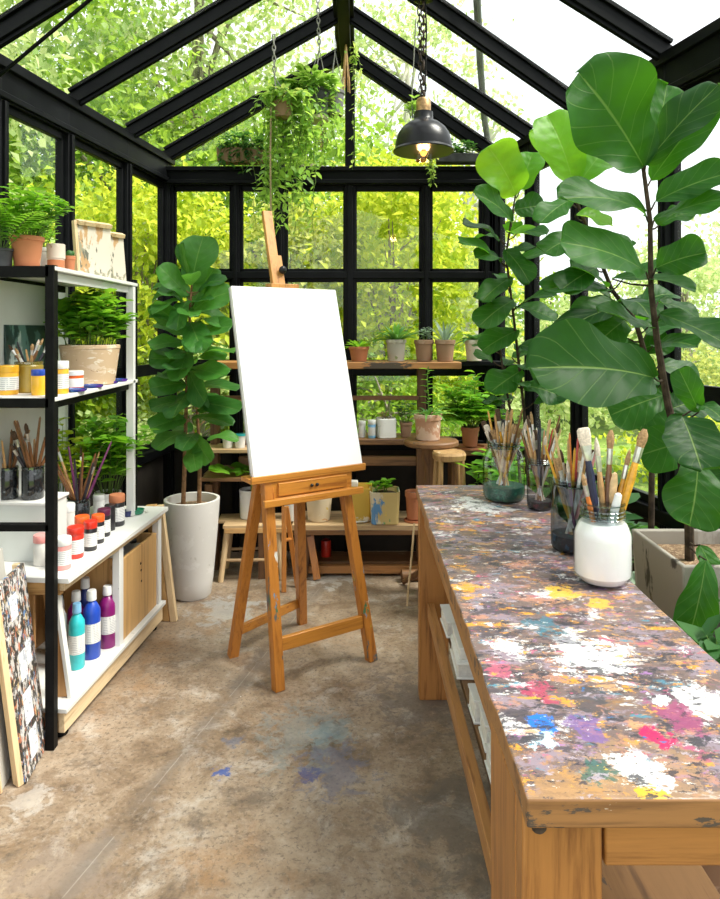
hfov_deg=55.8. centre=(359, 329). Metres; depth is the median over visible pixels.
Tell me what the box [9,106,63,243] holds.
window
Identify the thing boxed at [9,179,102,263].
trees
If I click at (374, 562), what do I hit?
rack
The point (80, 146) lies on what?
window
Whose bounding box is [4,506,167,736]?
storage cabinet
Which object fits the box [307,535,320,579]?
batten
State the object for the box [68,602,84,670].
paint bottle
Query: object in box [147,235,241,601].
fiddle leaf fig
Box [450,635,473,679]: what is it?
sketchbook
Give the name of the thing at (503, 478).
paintbrush
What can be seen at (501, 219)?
window
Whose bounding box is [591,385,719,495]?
trees
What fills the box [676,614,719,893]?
potted plant
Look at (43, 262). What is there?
potted plant
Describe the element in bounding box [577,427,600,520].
paintbrush
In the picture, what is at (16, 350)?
paintbrush
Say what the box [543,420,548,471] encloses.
paintbrush
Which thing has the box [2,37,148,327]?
tree
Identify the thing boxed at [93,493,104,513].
paint jar
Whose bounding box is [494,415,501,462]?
paintbrush
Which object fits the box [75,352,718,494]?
ground
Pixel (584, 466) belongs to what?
paintbrush
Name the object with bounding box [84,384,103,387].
dish
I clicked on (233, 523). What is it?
stool
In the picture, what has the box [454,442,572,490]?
potted plant
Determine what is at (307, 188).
window
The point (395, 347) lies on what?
pot
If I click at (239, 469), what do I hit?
leafy branch
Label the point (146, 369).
window
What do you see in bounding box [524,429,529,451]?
paintbrush
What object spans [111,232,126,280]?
board
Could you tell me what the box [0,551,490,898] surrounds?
floor
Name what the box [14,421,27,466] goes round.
paintbrush
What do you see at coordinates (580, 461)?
paintbrush
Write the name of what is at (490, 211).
window
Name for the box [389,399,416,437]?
seedling
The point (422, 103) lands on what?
socket
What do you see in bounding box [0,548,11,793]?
board
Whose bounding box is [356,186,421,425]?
window
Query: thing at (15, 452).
paintbrush
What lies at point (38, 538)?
paint jar
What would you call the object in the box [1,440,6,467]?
paintbrush
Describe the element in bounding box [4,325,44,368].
painting
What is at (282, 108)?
hanging planter
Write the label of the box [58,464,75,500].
paintbrush
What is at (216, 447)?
corner shelf
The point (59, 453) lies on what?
paintbrush
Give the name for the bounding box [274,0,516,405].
tree
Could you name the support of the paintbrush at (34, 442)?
in the jar at (32, 478)
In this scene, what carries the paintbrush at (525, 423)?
in the glass jar at (514, 492)
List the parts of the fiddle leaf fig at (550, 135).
stem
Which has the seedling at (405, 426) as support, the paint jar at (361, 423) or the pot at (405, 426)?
the pot at (405, 426)
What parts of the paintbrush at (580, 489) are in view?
handle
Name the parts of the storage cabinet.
panel, rail, panel, rail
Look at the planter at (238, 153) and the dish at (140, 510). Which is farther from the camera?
the planter at (238, 153)
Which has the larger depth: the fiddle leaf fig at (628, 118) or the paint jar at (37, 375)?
the paint jar at (37, 375)
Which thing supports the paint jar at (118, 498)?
on the storage cabinet
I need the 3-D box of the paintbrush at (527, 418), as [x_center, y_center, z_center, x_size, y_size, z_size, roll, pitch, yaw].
[0.669,0.496,2.602,0.012,0.328,0.098,0,0,-22]
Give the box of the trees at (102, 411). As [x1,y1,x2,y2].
[9,169,156,461]
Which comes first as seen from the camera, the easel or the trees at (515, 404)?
the easel
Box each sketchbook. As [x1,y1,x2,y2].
[440,604,454,637]
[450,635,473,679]
[451,622,467,661]
[468,683,480,724]
[478,703,490,752]
[484,743,490,783]
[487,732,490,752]
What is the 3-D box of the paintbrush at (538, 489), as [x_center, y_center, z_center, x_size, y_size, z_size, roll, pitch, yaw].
[0.663,0.539,2.586,0.011,0.241,0.070,0,0,-44]
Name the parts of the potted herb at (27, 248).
stem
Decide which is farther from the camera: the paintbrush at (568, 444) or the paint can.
the paint can
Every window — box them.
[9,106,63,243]
[75,139,123,475]
[132,167,163,452]
[174,186,231,439]
[240,186,277,432]
[284,186,343,341]
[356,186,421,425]
[430,186,481,439]
[490,211,491,422]
[499,192,523,453]
[532,161,566,470]
[580,204,657,506]
[671,72,719,528]
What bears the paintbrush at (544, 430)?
in the glass jar at (545, 504)
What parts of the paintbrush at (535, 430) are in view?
handle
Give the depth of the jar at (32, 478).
2.80 m
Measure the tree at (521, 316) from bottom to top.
3.051 m
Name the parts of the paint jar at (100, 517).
lid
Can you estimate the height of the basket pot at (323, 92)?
0.170 m
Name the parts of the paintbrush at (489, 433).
handle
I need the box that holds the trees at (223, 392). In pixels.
[76,335,244,461]
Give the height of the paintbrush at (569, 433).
0.336 m
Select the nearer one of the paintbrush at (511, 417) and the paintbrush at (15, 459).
the paintbrush at (511, 417)
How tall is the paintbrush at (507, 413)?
0.354 m
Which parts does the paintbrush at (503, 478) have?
handle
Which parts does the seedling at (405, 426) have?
stem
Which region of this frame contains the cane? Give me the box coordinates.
[406,523,414,605]
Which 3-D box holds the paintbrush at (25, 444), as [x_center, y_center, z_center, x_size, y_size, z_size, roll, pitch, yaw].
[-1.364,0.563,2.808,0.018,0.224,0.097,0,0,2]
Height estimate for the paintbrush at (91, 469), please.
0.292 m
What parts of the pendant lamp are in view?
chain, lamp shade, chain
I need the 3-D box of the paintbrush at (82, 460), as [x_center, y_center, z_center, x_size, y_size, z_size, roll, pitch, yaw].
[-1.324,0.746,3.231,0.017,0.347,0.106,0,0,-35]
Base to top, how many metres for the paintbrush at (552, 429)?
0.283 m
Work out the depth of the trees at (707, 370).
7.88 m
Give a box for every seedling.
[239,468,251,519]
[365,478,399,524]
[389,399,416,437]
[414,327,433,361]
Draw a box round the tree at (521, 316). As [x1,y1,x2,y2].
[505,271,682,418]
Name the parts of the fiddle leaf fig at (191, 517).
stem, stem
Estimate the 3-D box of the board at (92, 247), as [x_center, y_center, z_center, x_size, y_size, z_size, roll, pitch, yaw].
[-1.230,-0.372,3.135,0.052,0.264,0.184,0,0,36]
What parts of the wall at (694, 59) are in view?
post, post, post, panel, sill rail, post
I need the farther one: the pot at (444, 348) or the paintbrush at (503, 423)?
the pot at (444, 348)
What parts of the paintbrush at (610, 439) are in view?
handle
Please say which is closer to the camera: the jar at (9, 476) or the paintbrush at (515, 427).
the paintbrush at (515, 427)
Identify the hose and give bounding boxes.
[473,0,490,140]
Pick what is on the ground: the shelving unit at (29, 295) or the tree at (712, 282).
the tree at (712, 282)
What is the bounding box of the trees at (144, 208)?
[9,156,269,445]
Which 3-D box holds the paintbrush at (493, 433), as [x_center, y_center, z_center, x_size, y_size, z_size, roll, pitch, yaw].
[0.560,0.529,2.715,0.082,0.263,0.013,0,0,-7]
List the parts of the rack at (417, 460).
leg, thin rail, rail, leg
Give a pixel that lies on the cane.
(413, 532)
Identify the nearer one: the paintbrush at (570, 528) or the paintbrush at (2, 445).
the paintbrush at (570, 528)
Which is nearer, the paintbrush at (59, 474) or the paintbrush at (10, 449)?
the paintbrush at (10, 449)
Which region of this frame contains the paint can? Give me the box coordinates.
[321,537,330,557]
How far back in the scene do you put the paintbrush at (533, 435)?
2.55 m
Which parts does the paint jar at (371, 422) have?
lid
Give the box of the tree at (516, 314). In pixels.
[255,248,553,409]
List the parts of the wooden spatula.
blade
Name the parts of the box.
lid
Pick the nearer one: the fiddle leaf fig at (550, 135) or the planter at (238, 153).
the fiddle leaf fig at (550, 135)
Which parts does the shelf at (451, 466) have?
panel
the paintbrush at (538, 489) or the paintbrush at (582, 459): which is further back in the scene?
the paintbrush at (538, 489)
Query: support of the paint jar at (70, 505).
on the storage cabinet
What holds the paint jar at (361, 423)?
on the rack at (417, 460)
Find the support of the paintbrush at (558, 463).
in the glass jar at (561, 542)
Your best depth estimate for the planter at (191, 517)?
3.94 m
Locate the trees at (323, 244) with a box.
[139,197,411,431]
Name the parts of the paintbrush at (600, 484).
handle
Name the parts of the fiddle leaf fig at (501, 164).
stem, stem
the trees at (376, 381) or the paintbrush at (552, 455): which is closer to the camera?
the paintbrush at (552, 455)
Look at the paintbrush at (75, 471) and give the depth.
3.18 m
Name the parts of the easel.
leg, leg, clamp knob, leg, drawer, leg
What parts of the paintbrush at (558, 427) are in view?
handle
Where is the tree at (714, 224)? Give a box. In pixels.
[607,211,719,382]
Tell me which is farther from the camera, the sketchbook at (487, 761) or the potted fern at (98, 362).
the potted fern at (98, 362)
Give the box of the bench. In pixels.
[292,511,417,577]
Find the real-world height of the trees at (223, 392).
1.830 m
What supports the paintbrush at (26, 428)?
in the jar at (32, 478)
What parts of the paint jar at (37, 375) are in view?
lid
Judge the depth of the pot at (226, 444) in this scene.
4.33 m
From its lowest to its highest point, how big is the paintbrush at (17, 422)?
0.303 m
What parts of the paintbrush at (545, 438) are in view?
handle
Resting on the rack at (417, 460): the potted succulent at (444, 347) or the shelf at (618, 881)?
the potted succulent at (444, 347)
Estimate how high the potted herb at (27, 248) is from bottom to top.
0.351 m
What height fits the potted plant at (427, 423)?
0.440 m
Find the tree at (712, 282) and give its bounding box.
[540,225,719,383]
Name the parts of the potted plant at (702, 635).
pot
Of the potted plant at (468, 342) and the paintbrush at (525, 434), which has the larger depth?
the potted plant at (468, 342)
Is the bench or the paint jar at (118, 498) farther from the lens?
the bench
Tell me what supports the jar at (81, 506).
on the storage cabinet
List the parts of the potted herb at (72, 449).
stem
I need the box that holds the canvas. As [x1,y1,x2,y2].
[229,286,361,476]
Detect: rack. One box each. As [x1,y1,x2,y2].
[204,360,460,569]
[308,551,417,574]
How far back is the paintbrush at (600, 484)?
1.84 m
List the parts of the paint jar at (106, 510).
lid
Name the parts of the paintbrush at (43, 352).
handle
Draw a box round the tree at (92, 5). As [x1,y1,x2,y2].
[1,0,265,181]
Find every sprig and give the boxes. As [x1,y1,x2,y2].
[402,18,418,118]
[416,158,438,187]
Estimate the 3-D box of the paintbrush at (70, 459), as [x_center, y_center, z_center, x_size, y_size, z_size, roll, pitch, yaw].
[-1.357,0.732,3.237,0.022,0.374,0.080,0,0,14]
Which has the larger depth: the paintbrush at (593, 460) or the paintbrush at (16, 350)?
the paintbrush at (16, 350)
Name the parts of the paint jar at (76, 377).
lid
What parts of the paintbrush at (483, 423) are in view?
handle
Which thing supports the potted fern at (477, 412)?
on the shelf at (451, 466)
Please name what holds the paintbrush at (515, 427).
in the glass jar at (514, 492)
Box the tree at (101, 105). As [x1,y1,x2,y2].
[9,0,318,402]
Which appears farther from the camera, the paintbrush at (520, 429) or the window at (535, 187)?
the window at (535, 187)
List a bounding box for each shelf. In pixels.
[202,400,264,578]
[440,607,719,898]
[448,444,495,484]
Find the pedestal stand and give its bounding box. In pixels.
[402,436,458,583]
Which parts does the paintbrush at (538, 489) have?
handle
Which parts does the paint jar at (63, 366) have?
lid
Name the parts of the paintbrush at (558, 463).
handle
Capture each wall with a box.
[0,53,174,531]
[163,64,494,551]
[493,17,719,570]
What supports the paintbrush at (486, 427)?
in the glass jar at (514, 492)
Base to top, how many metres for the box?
0.244 m
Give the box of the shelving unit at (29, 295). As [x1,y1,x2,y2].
[0,265,137,750]
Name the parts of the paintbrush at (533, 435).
handle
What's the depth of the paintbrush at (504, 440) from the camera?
2.67 m
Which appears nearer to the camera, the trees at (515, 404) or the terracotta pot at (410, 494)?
the terracotta pot at (410, 494)
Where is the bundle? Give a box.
[342,41,366,169]
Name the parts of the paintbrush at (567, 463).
handle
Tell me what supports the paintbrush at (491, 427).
in the glass jar at (514, 492)
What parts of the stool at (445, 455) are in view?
leg, leg, seat, leg, leg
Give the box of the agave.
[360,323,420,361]
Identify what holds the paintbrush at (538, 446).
in the glass jar at (545, 504)
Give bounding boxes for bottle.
[61,594,66,635]
[67,590,83,642]
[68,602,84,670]
[80,576,89,605]
[82,588,100,659]
[99,584,114,648]
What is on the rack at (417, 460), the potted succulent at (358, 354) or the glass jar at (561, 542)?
the potted succulent at (358, 354)
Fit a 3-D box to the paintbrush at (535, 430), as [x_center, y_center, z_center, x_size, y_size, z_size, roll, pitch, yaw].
[0.675,0.517,2.572,0.062,0.286,0.012,0,0,-42]
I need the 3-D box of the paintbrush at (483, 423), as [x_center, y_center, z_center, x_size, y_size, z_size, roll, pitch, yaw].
[0.539,0.511,2.730,0.107,0.297,0.013,0,0,-6]
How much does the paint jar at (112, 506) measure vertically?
0.120 m
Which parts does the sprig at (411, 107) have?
stem, cord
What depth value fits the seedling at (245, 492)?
4.36 m
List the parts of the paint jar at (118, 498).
lid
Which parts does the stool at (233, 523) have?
leg, leg, leg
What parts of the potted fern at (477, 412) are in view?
stem, stem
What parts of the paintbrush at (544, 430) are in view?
handle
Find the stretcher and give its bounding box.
[146,504,177,621]
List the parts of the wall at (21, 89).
post, post, sill rail, post, panel, post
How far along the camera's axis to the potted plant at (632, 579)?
2.74 m
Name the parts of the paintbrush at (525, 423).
handle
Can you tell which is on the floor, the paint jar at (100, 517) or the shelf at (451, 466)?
the shelf at (451, 466)
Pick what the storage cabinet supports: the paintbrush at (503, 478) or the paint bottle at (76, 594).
the paint bottle at (76, 594)
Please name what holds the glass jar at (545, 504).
on the worktable
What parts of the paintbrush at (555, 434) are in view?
handle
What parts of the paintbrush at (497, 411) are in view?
handle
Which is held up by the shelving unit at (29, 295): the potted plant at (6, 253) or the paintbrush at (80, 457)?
the potted plant at (6, 253)
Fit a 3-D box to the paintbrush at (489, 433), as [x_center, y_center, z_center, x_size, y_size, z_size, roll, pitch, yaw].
[0.557,0.530,2.712,0.106,0.261,0.012,0,0,-23]
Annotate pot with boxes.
[9,235,44,265]
[46,243,64,267]
[94,489,121,503]
[222,439,232,447]
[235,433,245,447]
[239,486,250,519]
[285,504,293,520]
[303,85,329,115]
[306,498,331,521]
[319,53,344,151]
[349,346,368,361]
[351,480,371,522]
[386,339,405,361]
[400,421,411,437]
[404,489,417,523]
[414,340,433,361]
[416,159,425,162]
[435,340,454,361]
[461,426,478,446]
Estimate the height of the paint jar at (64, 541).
0.125 m
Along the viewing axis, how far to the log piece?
4.26 m
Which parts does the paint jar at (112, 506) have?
lid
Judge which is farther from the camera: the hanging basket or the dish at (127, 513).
the hanging basket
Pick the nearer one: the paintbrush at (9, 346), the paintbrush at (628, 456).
the paintbrush at (628, 456)
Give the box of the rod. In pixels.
[0,0,92,76]
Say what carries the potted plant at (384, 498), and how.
on the bench
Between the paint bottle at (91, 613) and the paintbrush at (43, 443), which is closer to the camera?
the paintbrush at (43, 443)
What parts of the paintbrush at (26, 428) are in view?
handle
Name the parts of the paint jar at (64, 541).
lid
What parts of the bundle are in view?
stem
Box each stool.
[218,513,287,582]
[432,449,465,484]
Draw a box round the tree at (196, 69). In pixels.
[10,0,372,423]
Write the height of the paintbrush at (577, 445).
0.329 m
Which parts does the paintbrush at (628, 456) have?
handle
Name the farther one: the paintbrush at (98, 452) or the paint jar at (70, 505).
the paintbrush at (98, 452)
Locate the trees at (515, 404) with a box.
[407,293,643,484]
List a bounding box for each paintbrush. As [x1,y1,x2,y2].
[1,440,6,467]
[8,345,19,361]
[8,429,11,467]
[10,431,25,465]
[10,443,25,467]
[12,444,19,467]
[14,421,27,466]
[15,348,23,361]
[16,342,24,361]
[16,420,24,447]
[24,423,34,466]
[24,441,31,466]
[25,349,29,361]
[30,344,33,361]
[33,339,42,361]
[33,439,35,458]
[34,416,40,466]
[36,437,44,466]
[37,347,44,361]
[40,429,59,465]
[58,448,73,492]
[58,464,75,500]
[58,471,73,500]
[68,446,74,495]
[74,459,78,500]
[79,448,81,486]
[79,452,83,499]
[82,453,95,497]
[82,462,93,499]
[85,452,99,498]
[86,441,111,498]
[86,457,97,494]
[481,421,499,474]
[484,424,493,450]
[488,411,499,470]
[488,431,500,466]
[490,430,497,451]
[493,427,508,485]
[494,414,504,485]
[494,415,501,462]
[495,409,502,450]
[496,425,514,483]
[498,409,511,484]
[499,425,506,476]
[501,423,503,451]
[503,408,508,468]
[503,424,516,477]
[504,408,512,468]
[505,408,522,480]
[506,420,526,474]
[514,428,521,448]
[520,431,544,499]
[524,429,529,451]
[526,415,542,500]
[526,439,541,500]
[527,425,538,481]
[530,412,533,432]
[532,432,538,490]
[533,429,538,474]
[535,416,559,499]
[537,430,544,499]
[537,433,542,490]
[539,419,540,452]
[540,421,560,489]
[541,436,546,479]
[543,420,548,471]
[543,429,560,485]
[544,445,569,520]
[545,419,550,458]
[545,429,552,460]
[551,451,565,501]
[554,428,574,533]
[555,458,576,526]
[559,448,572,534]
[560,450,567,488]
[565,452,593,533]
[566,461,574,528]
[567,439,570,492]
[569,433,571,477]
[571,448,575,499]
[573,438,578,501]
[573,454,583,516]
[573,461,580,502]
[574,454,594,529]
[575,447,581,516]
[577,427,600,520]
[581,460,585,481]
[581,472,595,521]
[594,437,606,519]
[605,430,614,514]
[616,429,647,521]
[617,449,630,494]
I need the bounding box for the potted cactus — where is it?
[65,250,75,269]
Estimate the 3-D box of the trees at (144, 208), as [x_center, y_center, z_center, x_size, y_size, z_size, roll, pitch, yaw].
[-2.141,-0.035,6.981,3.436,3.732,3.505,0,0,18]
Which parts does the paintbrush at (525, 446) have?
handle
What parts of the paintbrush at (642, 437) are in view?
handle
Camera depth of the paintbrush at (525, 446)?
2.58 m
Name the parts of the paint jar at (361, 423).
lid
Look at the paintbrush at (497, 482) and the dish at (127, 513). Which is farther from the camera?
the dish at (127, 513)
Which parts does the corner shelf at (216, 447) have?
leg, leg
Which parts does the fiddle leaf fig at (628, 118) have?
stem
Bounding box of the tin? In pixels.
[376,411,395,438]
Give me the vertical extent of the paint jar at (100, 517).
0.125 m
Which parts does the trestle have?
leg, leg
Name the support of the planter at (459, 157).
on the wall at (405, 476)
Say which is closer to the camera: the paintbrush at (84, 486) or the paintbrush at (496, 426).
the paintbrush at (496, 426)
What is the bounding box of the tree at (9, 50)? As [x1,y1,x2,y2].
[0,0,146,191]
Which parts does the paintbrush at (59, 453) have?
handle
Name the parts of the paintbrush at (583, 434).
handle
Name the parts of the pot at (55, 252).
pot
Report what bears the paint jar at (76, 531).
on the storage cabinet
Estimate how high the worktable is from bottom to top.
0.900 m
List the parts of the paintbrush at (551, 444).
handle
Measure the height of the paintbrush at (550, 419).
0.316 m
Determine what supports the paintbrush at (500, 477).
in the glass jar at (514, 492)
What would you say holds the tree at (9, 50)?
on the ground
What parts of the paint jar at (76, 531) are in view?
lid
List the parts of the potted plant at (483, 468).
stem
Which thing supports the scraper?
in the paint jar at (603, 551)
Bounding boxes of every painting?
[0,563,44,786]
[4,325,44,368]
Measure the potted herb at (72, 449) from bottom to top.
0.515 m
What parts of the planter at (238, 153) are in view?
stem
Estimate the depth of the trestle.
4.14 m
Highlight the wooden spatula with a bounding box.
[608,472,617,516]
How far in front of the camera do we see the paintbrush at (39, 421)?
2.83 m
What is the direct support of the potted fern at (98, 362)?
on the shelving unit at (29, 295)
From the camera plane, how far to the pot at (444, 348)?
4.53 m
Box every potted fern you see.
[43,287,138,384]
[437,370,516,450]
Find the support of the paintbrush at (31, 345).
in the jar at (25, 367)
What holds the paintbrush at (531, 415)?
in the glass jar at (545, 504)
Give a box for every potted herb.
[0,183,74,265]
[58,417,101,501]
[64,412,158,503]
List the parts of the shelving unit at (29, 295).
panel, rail, rail, rail, rail, post, post, rail, rail, post, post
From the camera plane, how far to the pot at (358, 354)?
4.55 m
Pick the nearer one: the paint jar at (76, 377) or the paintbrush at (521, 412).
the paintbrush at (521, 412)
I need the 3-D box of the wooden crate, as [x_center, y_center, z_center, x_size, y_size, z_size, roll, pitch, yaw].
[-1.230,1.258,3.385,0.288,0.380,0.420,0,0,4]
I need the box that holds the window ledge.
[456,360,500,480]
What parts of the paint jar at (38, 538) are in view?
lid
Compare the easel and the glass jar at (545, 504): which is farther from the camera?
the easel
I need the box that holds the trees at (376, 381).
[228,337,513,435]
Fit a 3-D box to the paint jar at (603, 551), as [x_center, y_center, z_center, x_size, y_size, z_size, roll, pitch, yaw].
[0.655,0.570,1.835,0.152,0.212,0.152,0,0,0]
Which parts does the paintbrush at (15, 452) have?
handle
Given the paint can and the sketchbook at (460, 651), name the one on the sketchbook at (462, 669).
the sketchbook at (460, 651)
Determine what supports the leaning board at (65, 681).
on the storage cabinet
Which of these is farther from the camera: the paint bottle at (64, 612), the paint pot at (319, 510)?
the paint pot at (319, 510)
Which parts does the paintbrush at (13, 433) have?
handle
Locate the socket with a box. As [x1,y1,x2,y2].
[416,97,430,110]
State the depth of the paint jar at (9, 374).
2.65 m
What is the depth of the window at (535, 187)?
4.30 m
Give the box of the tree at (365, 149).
[132,53,476,336]
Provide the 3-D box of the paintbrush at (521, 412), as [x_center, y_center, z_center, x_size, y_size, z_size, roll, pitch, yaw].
[0.604,0.484,2.700,0.085,0.351,0.012,0,0,29]
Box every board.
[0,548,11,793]
[43,595,74,697]
[72,219,113,277]
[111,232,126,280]
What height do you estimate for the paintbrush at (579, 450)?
0.307 m
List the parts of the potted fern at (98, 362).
pot, stem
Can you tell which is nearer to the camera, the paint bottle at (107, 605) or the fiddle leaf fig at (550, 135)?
the fiddle leaf fig at (550, 135)
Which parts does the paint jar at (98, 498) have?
lid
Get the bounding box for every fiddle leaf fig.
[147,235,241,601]
[458,137,565,487]
[524,52,719,644]
[529,109,701,528]
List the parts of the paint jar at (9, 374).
lid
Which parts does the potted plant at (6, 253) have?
pot, stem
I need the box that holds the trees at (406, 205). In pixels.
[262,143,543,433]
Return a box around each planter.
[164,492,219,601]
[215,130,268,173]
[246,34,321,234]
[435,138,478,164]
[632,529,719,637]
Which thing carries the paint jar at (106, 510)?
on the storage cabinet
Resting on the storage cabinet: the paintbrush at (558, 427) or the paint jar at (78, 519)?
the paint jar at (78, 519)
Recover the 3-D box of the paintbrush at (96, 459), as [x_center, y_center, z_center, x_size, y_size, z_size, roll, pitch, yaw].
[-1.317,0.769,3.283,0.096,0.300,0.016,0,0,-37]
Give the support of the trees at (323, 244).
on the ground
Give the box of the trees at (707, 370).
[589,343,719,429]
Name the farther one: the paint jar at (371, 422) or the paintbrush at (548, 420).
the paint jar at (371, 422)
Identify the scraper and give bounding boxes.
[607,493,621,524]
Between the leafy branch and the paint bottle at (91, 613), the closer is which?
the paint bottle at (91, 613)
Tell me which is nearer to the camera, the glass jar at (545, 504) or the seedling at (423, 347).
the glass jar at (545, 504)
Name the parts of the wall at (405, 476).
post, post, post, rail, panel, rail, post, gable post, rail, post, post, post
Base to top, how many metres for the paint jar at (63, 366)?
0.130 m
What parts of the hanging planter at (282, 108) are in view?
chain, planter pot, crown, stem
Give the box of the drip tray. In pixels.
[307,114,328,124]
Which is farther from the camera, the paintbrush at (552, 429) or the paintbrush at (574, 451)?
the paintbrush at (552, 429)
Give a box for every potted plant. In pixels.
[0,205,53,265]
[27,221,61,265]
[399,366,455,440]
[454,332,482,360]
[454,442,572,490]
[534,474,658,571]
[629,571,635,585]
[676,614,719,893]
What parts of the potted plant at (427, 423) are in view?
stem, pot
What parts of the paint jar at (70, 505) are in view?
lid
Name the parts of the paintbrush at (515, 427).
handle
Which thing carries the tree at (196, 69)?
on the ground
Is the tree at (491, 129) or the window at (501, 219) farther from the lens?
the tree at (491, 129)
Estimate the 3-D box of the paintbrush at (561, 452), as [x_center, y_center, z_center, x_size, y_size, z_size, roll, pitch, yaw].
[0.650,0.518,2.119,0.013,0.283,0.072,0,0,-32]
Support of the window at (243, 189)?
in the wall at (405, 476)
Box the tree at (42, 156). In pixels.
[9,6,259,346]
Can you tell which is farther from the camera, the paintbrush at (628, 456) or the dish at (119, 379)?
the dish at (119, 379)
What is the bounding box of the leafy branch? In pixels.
[209,462,249,475]
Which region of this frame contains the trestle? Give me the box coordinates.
[281,506,295,592]
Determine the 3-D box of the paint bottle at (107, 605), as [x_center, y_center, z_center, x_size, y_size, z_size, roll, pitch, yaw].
[-1.158,1.310,3.120,0.079,0.275,0.079,0,0,0]
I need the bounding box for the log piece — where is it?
[400,569,417,580]
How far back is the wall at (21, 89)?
3.79 m
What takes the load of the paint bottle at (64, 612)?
on the storage cabinet
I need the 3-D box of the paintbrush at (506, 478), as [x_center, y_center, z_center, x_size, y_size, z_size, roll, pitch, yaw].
[0.568,0.524,2.715,0.071,0.272,0.012,0,0,24]
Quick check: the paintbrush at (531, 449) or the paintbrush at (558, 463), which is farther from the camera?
the paintbrush at (531, 449)
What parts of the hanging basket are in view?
stem, crown, chain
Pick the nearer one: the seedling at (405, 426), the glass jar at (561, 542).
the glass jar at (561, 542)
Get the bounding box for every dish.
[69,387,86,391]
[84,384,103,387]
[115,378,127,381]
[125,509,130,516]
[135,507,144,514]
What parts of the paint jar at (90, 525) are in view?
lid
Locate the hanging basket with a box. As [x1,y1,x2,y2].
[256,0,343,235]
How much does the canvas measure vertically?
0.868 m
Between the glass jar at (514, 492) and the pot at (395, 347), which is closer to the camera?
the glass jar at (514, 492)
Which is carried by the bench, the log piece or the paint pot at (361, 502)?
the paint pot at (361, 502)
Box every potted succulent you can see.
[345,339,374,361]
[418,321,463,361]
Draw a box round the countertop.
[4,506,167,583]
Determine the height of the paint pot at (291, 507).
0.160 m
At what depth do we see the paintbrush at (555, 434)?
2.11 m
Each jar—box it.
[0,365,18,394]
[1,465,18,499]
[15,361,43,392]
[21,465,44,499]
[31,369,44,395]
[33,533,44,566]
[58,361,68,393]
[58,535,71,570]
[67,502,74,526]
[67,524,83,558]
[68,497,89,515]
[69,370,83,387]
[74,514,89,524]
[84,519,96,551]
[91,513,104,543]
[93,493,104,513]
[97,507,110,536]
[104,503,115,530]
[109,492,124,526]
[358,420,365,437]
[368,419,375,437]
[484,448,523,501]
[527,462,552,509]
[551,480,589,554]
[575,515,631,586]
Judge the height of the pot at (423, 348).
0.145 m
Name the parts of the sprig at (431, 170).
stem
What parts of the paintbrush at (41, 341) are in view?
handle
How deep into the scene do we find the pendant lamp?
3.30 m
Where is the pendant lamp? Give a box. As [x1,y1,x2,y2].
[393,0,453,159]
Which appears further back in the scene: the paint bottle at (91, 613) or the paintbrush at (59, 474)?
the paintbrush at (59, 474)
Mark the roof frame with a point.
(26, 15)
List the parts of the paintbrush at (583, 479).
handle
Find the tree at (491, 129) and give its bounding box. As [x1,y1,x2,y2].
[446,90,530,382]
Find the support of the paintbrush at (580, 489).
in the glass jar at (561, 542)
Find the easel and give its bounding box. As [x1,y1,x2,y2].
[227,210,377,692]
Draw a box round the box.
[0,491,68,561]
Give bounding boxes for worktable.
[416,485,719,898]
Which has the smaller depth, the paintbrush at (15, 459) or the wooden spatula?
the wooden spatula
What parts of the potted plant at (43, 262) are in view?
pot, stem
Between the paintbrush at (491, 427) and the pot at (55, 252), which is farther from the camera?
the pot at (55, 252)
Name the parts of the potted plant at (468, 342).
pot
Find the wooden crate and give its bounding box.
[64,532,155,639]
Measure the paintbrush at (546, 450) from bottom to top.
0.306 m
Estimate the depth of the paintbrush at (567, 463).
2.06 m
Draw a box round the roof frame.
[0,0,673,159]
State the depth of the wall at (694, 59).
3.04 m

